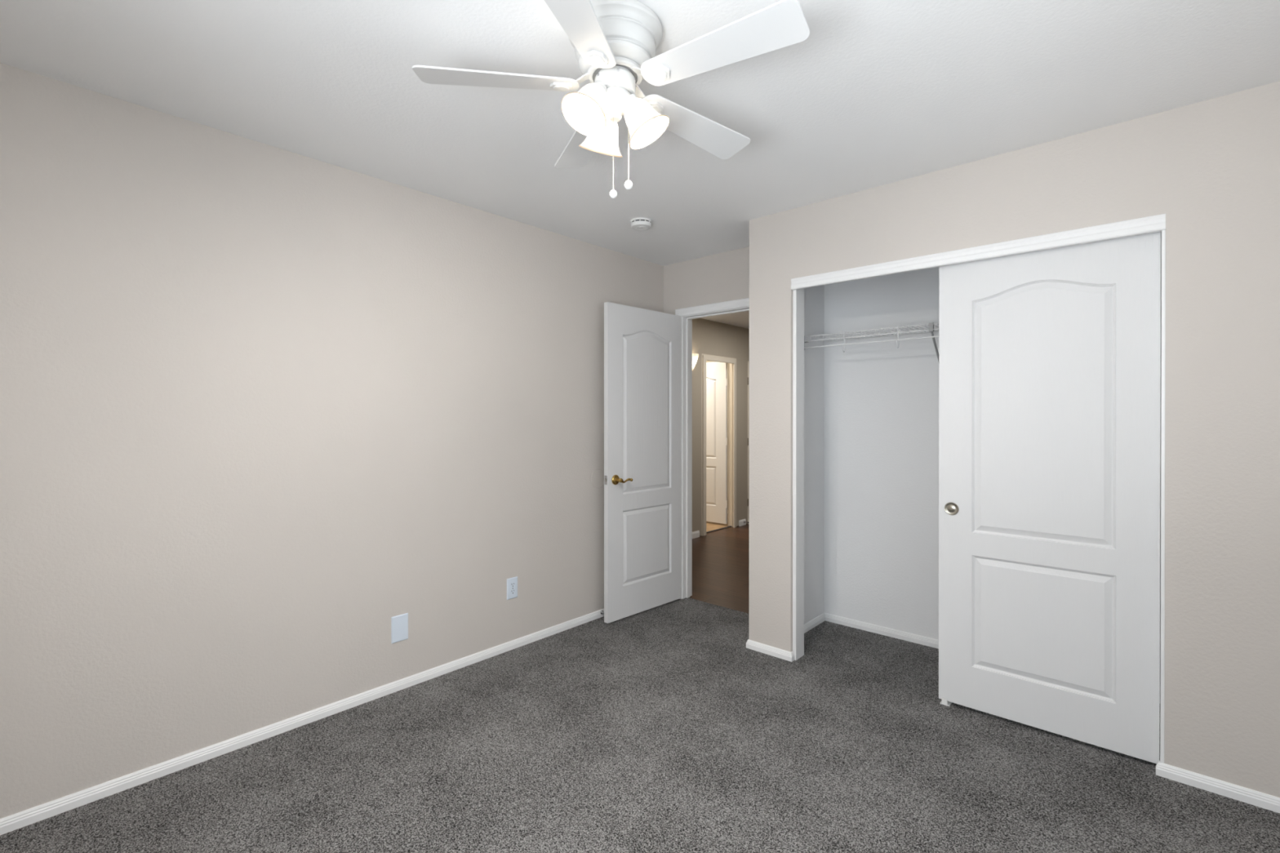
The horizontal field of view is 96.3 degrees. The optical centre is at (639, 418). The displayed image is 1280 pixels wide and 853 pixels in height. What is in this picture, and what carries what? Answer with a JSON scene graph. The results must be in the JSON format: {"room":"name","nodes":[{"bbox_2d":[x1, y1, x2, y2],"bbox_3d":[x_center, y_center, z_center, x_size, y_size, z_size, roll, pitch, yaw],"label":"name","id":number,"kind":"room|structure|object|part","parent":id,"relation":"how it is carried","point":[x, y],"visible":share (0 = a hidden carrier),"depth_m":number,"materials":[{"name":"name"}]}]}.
{"room":"empty bedroom","nodes":[
{"label":"empty bedroom","id":0,"kind":"room"},
{"bbox_2d":[0,62,663,818],"bbox_3d":[-1.093,0.092,2.942,0.120,2.440,4.200,0,0,42],"label":"wall","id":1,"kind":"structure","parent":0,"point":[264,407],"depth_m":2.30,"materials":[{"name":"beige paint"}]},
{"bbox_2d":[0,608,604,835],"bbox_3d":[-1.093,1.290,2.845,0.012,0.048,3.811,0,0,42],"label":"baseboard","id":2,"kind":"structure","parent":1,"relation":"attached to","point":[9,824],"depth_m":2.31,"materials":[{"name":"white wood"}]},
{"bbox_2d":[391,613,408,644],"bbox_3d":[-1.161,1.016,2.773,0.006,0.127,0.082,0,0,42],"label":"blank wall plate","id":3,"kind":"object","parent":1,"relation":"attached to","point":[399,624],"visible":1,"depth_m":2.77,"materials":[{"name":"white plastic"}]},
{"bbox_2d":[506,576,517,599],"bbox_3d":[-0.725,0.966,3.258,0.008,0.118,0.072,0,0,42],"label":"wall outlet","id":4,"kind":"object","parent":1,"relation":"attached to","point":[512,583],"visible":1,"depth_m":3.25,"materials":[{"name":"white plastic"}]},
{"bbox_2d":[510,589,515,594],"bbox_3d":[-0.723,0.986,3.257,0.003,0.025,0.034,0,0,42],"label":"receptacle","id":5,"kind":"object","parent":4,"relation":"attached to","point":[512,591],"depth_m":3.25,"materials":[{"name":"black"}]},
{"bbox_2d":[510,582,515,587],"bbox_3d":[-0.723,0.947,3.256,0.003,0.025,0.034,0,0,42],"label":"receptacle","id":6,"kind":"object","parent":4,"relation":"attached to","point":[512,584],"depth_m":3.26,"materials":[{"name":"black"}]},
{"bbox_2d":[591,468,604,488],"bbox_3d":[-0.274,0.396,3.763,0.004,0.129,0.129,0,0,42],"label":"bumper cover","id":7,"kind":"object","parent":1,"relation":"attached to","point":[597,475],"visible":0.81,"depth_m":3.76,"materials":[{"name":"beige paint"}]},
{"bbox_2d":[0,514,1279,852],"bbox_3d":[0.588,1.323,4.433,6.160,0.030,8.620,0,0,42],"label":"floor","id":8,"kind":"structure","parent":0,"point":[658,729],"depth_m":2.13,"materials":[{"name":"grey carpet"}]},
{"bbox_2d":[939,697,951,706],"bbox_3d":[1.418,1.298,2.650,0.040,0.030,0.076,0,0,42],"label":"guide","id":9,"kind":"object","parent":8,"relation":"on","point":[944,701],"visible":0.45,"depth_m":2.62,"materials":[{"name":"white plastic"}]},
{"bbox_2d":[0,0,1279,328],"bbox_3d":[1.270,-1.140,3.869,4.440,0.080,8.740,0,0,42],"label":"ceiling","id":10,"kind":"structure","parent":0,"point":[877,93],"depth_m":1.94,"materials":[{"name":"white paint"}]},
{"bbox_2d":[412,0,809,198],"bbox_3d":[-0.045,-0.874,1.658,1.062,0.497,1.062,0,0,42],"label":"ceiling fan","id":11,"kind":"object","parent":10,"relation":"hanging from","point":[615,42],"visible":1,"depth_m":1.58,"materials":[{"name":"white"}]},
{"bbox_3d":[-0.400,-0.962,1.629,0.454,0.032,0.126,1,0,-5],"label":"blade","id":12,"kind":"part","parent":11,"relation":"part of","materials":[{"name":"white wood"}]},
{"bbox_3d":[-0.187,-0.955,1.964,0.126,0.032,0.454,0,0,-21],"label":"blade","id":13,"kind":"part","parent":11,"relation":"part of","materials":[{"name":"white"}]},
{"bbox_3d":[-0.182,-0.967,1.649,0.084,0.047,0.047,1,0,-5],"label":"blade arm","id":14,"kind":"part","parent":11,"relation":"part of","materials":[{"name":"white metal"}]},
{"bbox_3d":[-0.158,-0.955,1.344,0.126,0.032,0.454,0,0,15],"label":"blade","id":15,"kind":"part","parent":11,"relation":"part of","materials":[{"name":"white wood"}]},
{"bbox_3d":[-0.155,-0.869,1.584,0.126,0.132,0.125,0,0,2],"label":"lamp shade","id":16,"kind":"part","parent":11,"relation":"part of","materials":[{"name":"white glass"}]},
{"bbox_3d":[-0.141,-0.875,1.597,0.059,0.070,0.061,0,0,42],"label":"bulb","id":17,"kind":"part","parent":11,"relation":"part of","materials":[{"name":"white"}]},
{"bbox_2d":[594,80,607,93],"bbox_3d":[-0.114,-0.920,1.622,0.045,0.052,0.060,0,0,42],"label":"socket","id":18,"kind":"object","parent":11,"relation":"attached to","point":[601,86],"depth_m":1.60,"materials":[{"name":"white"}]},
{"bbox_3d":[-0.116,-0.849,1.750,0.129,0.132,0.132,0,0,42],"label":"lamp shade","id":19,"kind":"part","parent":11,"relation":"part of","materials":[{"name":"white glass"}]},
{"bbox_3d":[-0.076,-0.764,1.630,0.003,0.234,0.003,0,0,42],"label":"pull chain","id":20,"kind":"part","parent":11,"relation":"part of","materials":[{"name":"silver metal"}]},
{"bbox_3d":[-0.072,-0.994,1.659,0.127,0.008,0.127,0,0,42],"label":"bearing plate","id":21,"kind":"part","parent":11,"relation":"part of","materials":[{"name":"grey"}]},
{"bbox_3d":[-0.033,-0.814,1.639,0.003,0.269,0.003,0,0,12],"label":"pull chain","id":22,"kind":"part","parent":11,"relation":"part of","materials":[{"name":"silver metal"}]},
{"bbox_2d":[628,93,637,101],"bbox_3d":[-0.026,-0.907,1.657,0.047,0.052,0.046,0,0,42],"label":"socket","id":23,"kind":"object","parent":11,"relation":"attached to","point":[632,97],"depth_m":1.64,"materials":[{"name":"white"}]},
{"bbox_3d":[0.017,-0.964,1.601,0.084,0.047,0.047,1,1,34],"label":"blade arm","id":24,"kind":"part","parent":11,"relation":"part of","materials":[{"name":"white metal"}]},
{"bbox_3d":[0.007,-0.962,1.726,0.084,0.047,0.047,2,-1,-40],"label":"blade arm","id":25,"kind":"part","parent":11,"relation":"part of","materials":[{"name":"white metal"}]},
{"bbox_3d":[0.009,-0.862,1.657,0.059,0.070,0.059,0,0,42],"label":"bulb","id":26,"kind":"part","parent":11,"relation":"part of","materials":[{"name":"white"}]},
{"bbox_3d":[0.025,-0.857,1.657,0.127,0.132,0.127,0,0,42],"label":"lamp shade","id":27,"kind":"part","parent":11,"relation":"part of","materials":[{"name":"white glass"}]},
{"bbox_3d":[0.174,-0.947,1.867,0.454,0.032,0.126,2,-1,-40],"label":"blade","id":28,"kind":"part","parent":11,"relation":"part of","materials":[{"name":"white wood"}]},
{"bbox_3d":[0.199,-0.952,1.480,0.454,0.032,0.126,1,1,34],"label":"blade","id":29,"kind":"part","parent":11,"relation":"part of","materials":[{"name":"white wood"}]},
{"bbox_2d":[630,217,652,231],"bbox_3d":[0.006,-1.108,3.284,0.125,0.042,0.125,0,0,42],"label":"smoke detector","id":30,"kind":"object","parent":10,"relation":"attached to","point":[641,224],"visible":1,"depth_m":3.25,"materials":[{"name":"white plastic"}]},
{"bbox_2d":[663,246,749,315],"bbox_3d":[0.582,0.089,3.973,0.997,2.440,0.110,0,0,42],"label":"wall","id":31,"kind":"structure","parent":0,"point":[722,277],"depth_m":3.99,"materials":[{"name":"beige paint"}]},
{"bbox_2d":[604,302,680,623],"bbox_3d":[0.030,0.281,3.884,0.156,2.033,0.721,0,0,45],"label":"door","id":32,"kind":"structure","parent":31,"relation":"in","point":[642,346],"depth_m":3.84,"materials":[{"name":"white wood"}]},
{"bbox_3d":[-0.216,0.392,3.633,0.025,0.058,0.001,0,0,45],"label":"latch plate","id":33,"kind":"part","parent":32,"relation":"part of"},
{"bbox_3d":[-0.136,0.394,3.647,0.060,0.065,0.065,0,0,45],"label":"handle","id":34,"kind":"part","parent":32,"relation":"part of","materials":[{"name":"gold metal"}]},
{"bbox_3d":[-0.086,0.400,3.671,0.022,0.029,0.104,0,0,45],"label":"lever","id":35,"kind":"part","parent":32,"relation":"part of","materials":[{"name":"gold metal"}]},
{"bbox_2d":[675,297,749,599],"bbox_3d":[0.608,0.259,3.938,0.841,2.102,0.127,0,0,42],"label":"trim","id":36,"kind":"structure","parent":31,"relation":"attached to","point":[687,314],"depth_m":4.16,"materials":[{"name":"white wood"}]},
{"bbox_2d":[706,360,728,513],"bbox_3d":[0.168,0.095,7.339,1.850,2.410,2.250,0,0,42],"label":"wall","id":37,"kind":"structure","parent":0,"point":[706,361],"depth_m":7.80,"materials":[{"name":"paint"}]},
{"bbox_2d":[692,318,749,536],"bbox_3d":[1.035,0.097,6.837,0.110,2.410,4.440,0,0,42],"label":"wall","id":38,"kind":"structure","parent":0,"point":[709,337],"depth_m":6.66,"materials":[{"name":"paint"}]},
{"bbox_2d":[692,353,698,370],"bbox_3d":[0.579,-0.597,6.176,0.091,0.190,0.184,0,0,42],"label":"wall sconce","id":39,"kind":"object","parent":38,"relation":"attached to","point":[695,356],"visible":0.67,"depth_m":6.15,"materials":[{"name":"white glass"}]},
{"bbox_2d":[692,530,699,538],"bbox_3d":[0.125,1.276,5.735,0.012,0.070,1.580,0,0,42],"label":"baseboard","id":40,"kind":"structure","parent":38,"relation":"attached to","point":[695,534],"depth_m":6.27,"materials":[{"name":"white wood"}]},
{"bbox_2d":[706,361,727,524],"bbox_3d":[0.818,0.295,7.166,0.652,1.976,0.035,0,0,42],"label":"door","id":41,"kind":"structure","parent":38,"relation":"in","point":[716,371],"depth_m":7.04,"materials":[{"name":"white wood"}]},
{"bbox_2d":[701,353,736,536],"bbox_3d":[0.887,0.295,6.661,0.127,2.026,0.710,0,0,42],"label":"trim","id":42,"kind":"structure","parent":38,"relation":"attached to","point":[731,362],"depth_m":6.84,"materials":[{"name":"beige wood"}]},
{"bbox_2d":[706,525,731,533],"bbox_3d":[0.881,1.305,6.676,0.030,0.007,0.730,0,0,42],"label":"trim","id":43,"kind":"structure","parent":38,"relation":"attached to","point":[729,526],"depth_m":6.71,"materials":[{"name":"grey wood"}]},
{"bbox_2d":[738,519,746,526],"bbox_3d":[1.250,1.272,6.989,0.012,0.070,0.139,0,0,42],"label":"baseboard","id":44,"kind":"structure","parent":38,"relation":"attached to","point":[740,522],"depth_m":6.97,"materials":[{"name":"white wood"}]},
{"bbox_2d":[747,360,749,524],"bbox_3d":[1.600,0.300,7.373,0.017,2.013,0.788,0,0,42],"label":"trim","id":45,"kind":"structure","parent":38,"relation":"attached to","point":[748,361],"depth_m":7.08,"materials":[{"name":"beige wood"}]},
{"bbox_2d":[746,640,794,662],"bbox_3d":[0.862,1.289,3.347,0.285,0.048,0.453,0,0,42],"label":"baseboard","id":46,"kind":"structure","parent":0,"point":[757,646],"depth_m":3.17,"materials":[{"name":"white wood"}]},
{"bbox_2d":[804,284,824,624],"bbox_3d":[0.984,0.090,3.580,0.126,2.440,0.714,0,0,42],"label":"wall","id":47,"kind":"structure","parent":0,"point":[814,297],"depth_m":3.61,"materials":[{"name":"beige paint"}]},
{"bbox_2d":[823,231,1161,639],"bbox_3d":[2.042,0.092,3.037,2.175,2.440,0.110,0,0,42],"label":"wall","id":48,"kind":"structure","parent":0,"point":[881,540],"depth_m":3.46,"materials":[{"name":"white paint"}]},
{"bbox_2d":[804,613,938,648],"bbox_3d":[1.764,1.290,2.820,2.055,0.048,0.589,0,0,42],"label":"baseboard","id":49,"kind":"structure","parent":48,"relation":"attached to","point":[915,638],"depth_m":3.50,"materials":[{"name":"white wood"}]},
{"bbox_2d":[804,322,938,361],"bbox_3d":[1.787,-0.323,2.961,1.895,0.360,0.342,0,0,42],"label":"wire shelf","id":50,"kind":"object","parent":48,"relation":"attached to","point":[931,329],"visible":0.33,"depth_m":3.25,"materials":[{"name":"white metal"}]},
{"bbox_3d":[1.692,-0.424,2.847,1.885,0.008,0.008,0,0,42],"label":"hanging rod","id":51,"kind":"part","parent":50,"relation":"part of","materials":[{"name":"white metal"}]},
{"bbox_2d":[748,80,1279,797],"bbox_3d":[1.517,0.093,2.546,2.301,2.440,0.115,0,0,42],"label":"wall","id":52,"kind":"structure","parent":0,"point":[1212,166],"depth_m":2.07,"materials":[{"name":"beige paint"}]},
{"bbox_2d":[792,288,804,660],"bbox_3d":[0.868,0.280,3.141,0.021,2.064,0.097,0,0,42],"label":"trim","id":53,"kind":"structure","parent":52,"relation":"attached to","point":[797,295],"depth_m":3.12,"materials":[{"name":"white wood"}]},
{"bbox_2d":[791,213,1165,289],"bbox_3d":[1.408,-0.722,2.638,1.489,0.058,0.120,0,0,42],"label":"trim","id":54,"kind":"structure","parent":52,"relation":"attached to","point":[1153,224],"depth_m":2.46,"materials":[{"name":"white wood"}]},
{"bbox_2d":[938,231,1160,764],"bbox_3d":[1.672,0.283,2.405,0.757,2.025,0.039,0,0,42],"label":"door","id":55,"kind":"structure","parent":52,"relation":"in","point":[1050,359],"depth_m":2.36,"materials":[{"name":"white wood"}]},
{"bbox_3d":[1.418,0.412,2.609,0.059,0.059,0.004,0,0,42],"label":"finger pull","id":56,"kind":"part","parent":55,"relation":"part of","materials":[{"name":"silver metal"}]},
{"bbox_2d":[1160,229,1165,763],"bbox_3d":[1.961,0.282,2.151,0.011,2.064,0.111,0,0,42],"label":"trim","id":57,"kind":"structure","parent":52,"relation":"attached to","point":[1163,232],"depth_m":2.11,"materials":[{"name":"white wood"}]},
{"bbox_2d":[1155,760,1279,813],"bbox_3d":[2.076,1.293,1.969,0.454,0.048,0.022,0,0,42],"label":"baseboard","id":58,"kind":"structure","parent":52,"relation":"attached to","point":[1246,795],"depth_m":2.00,"materials":[{"name":"white wood"}]}
]}

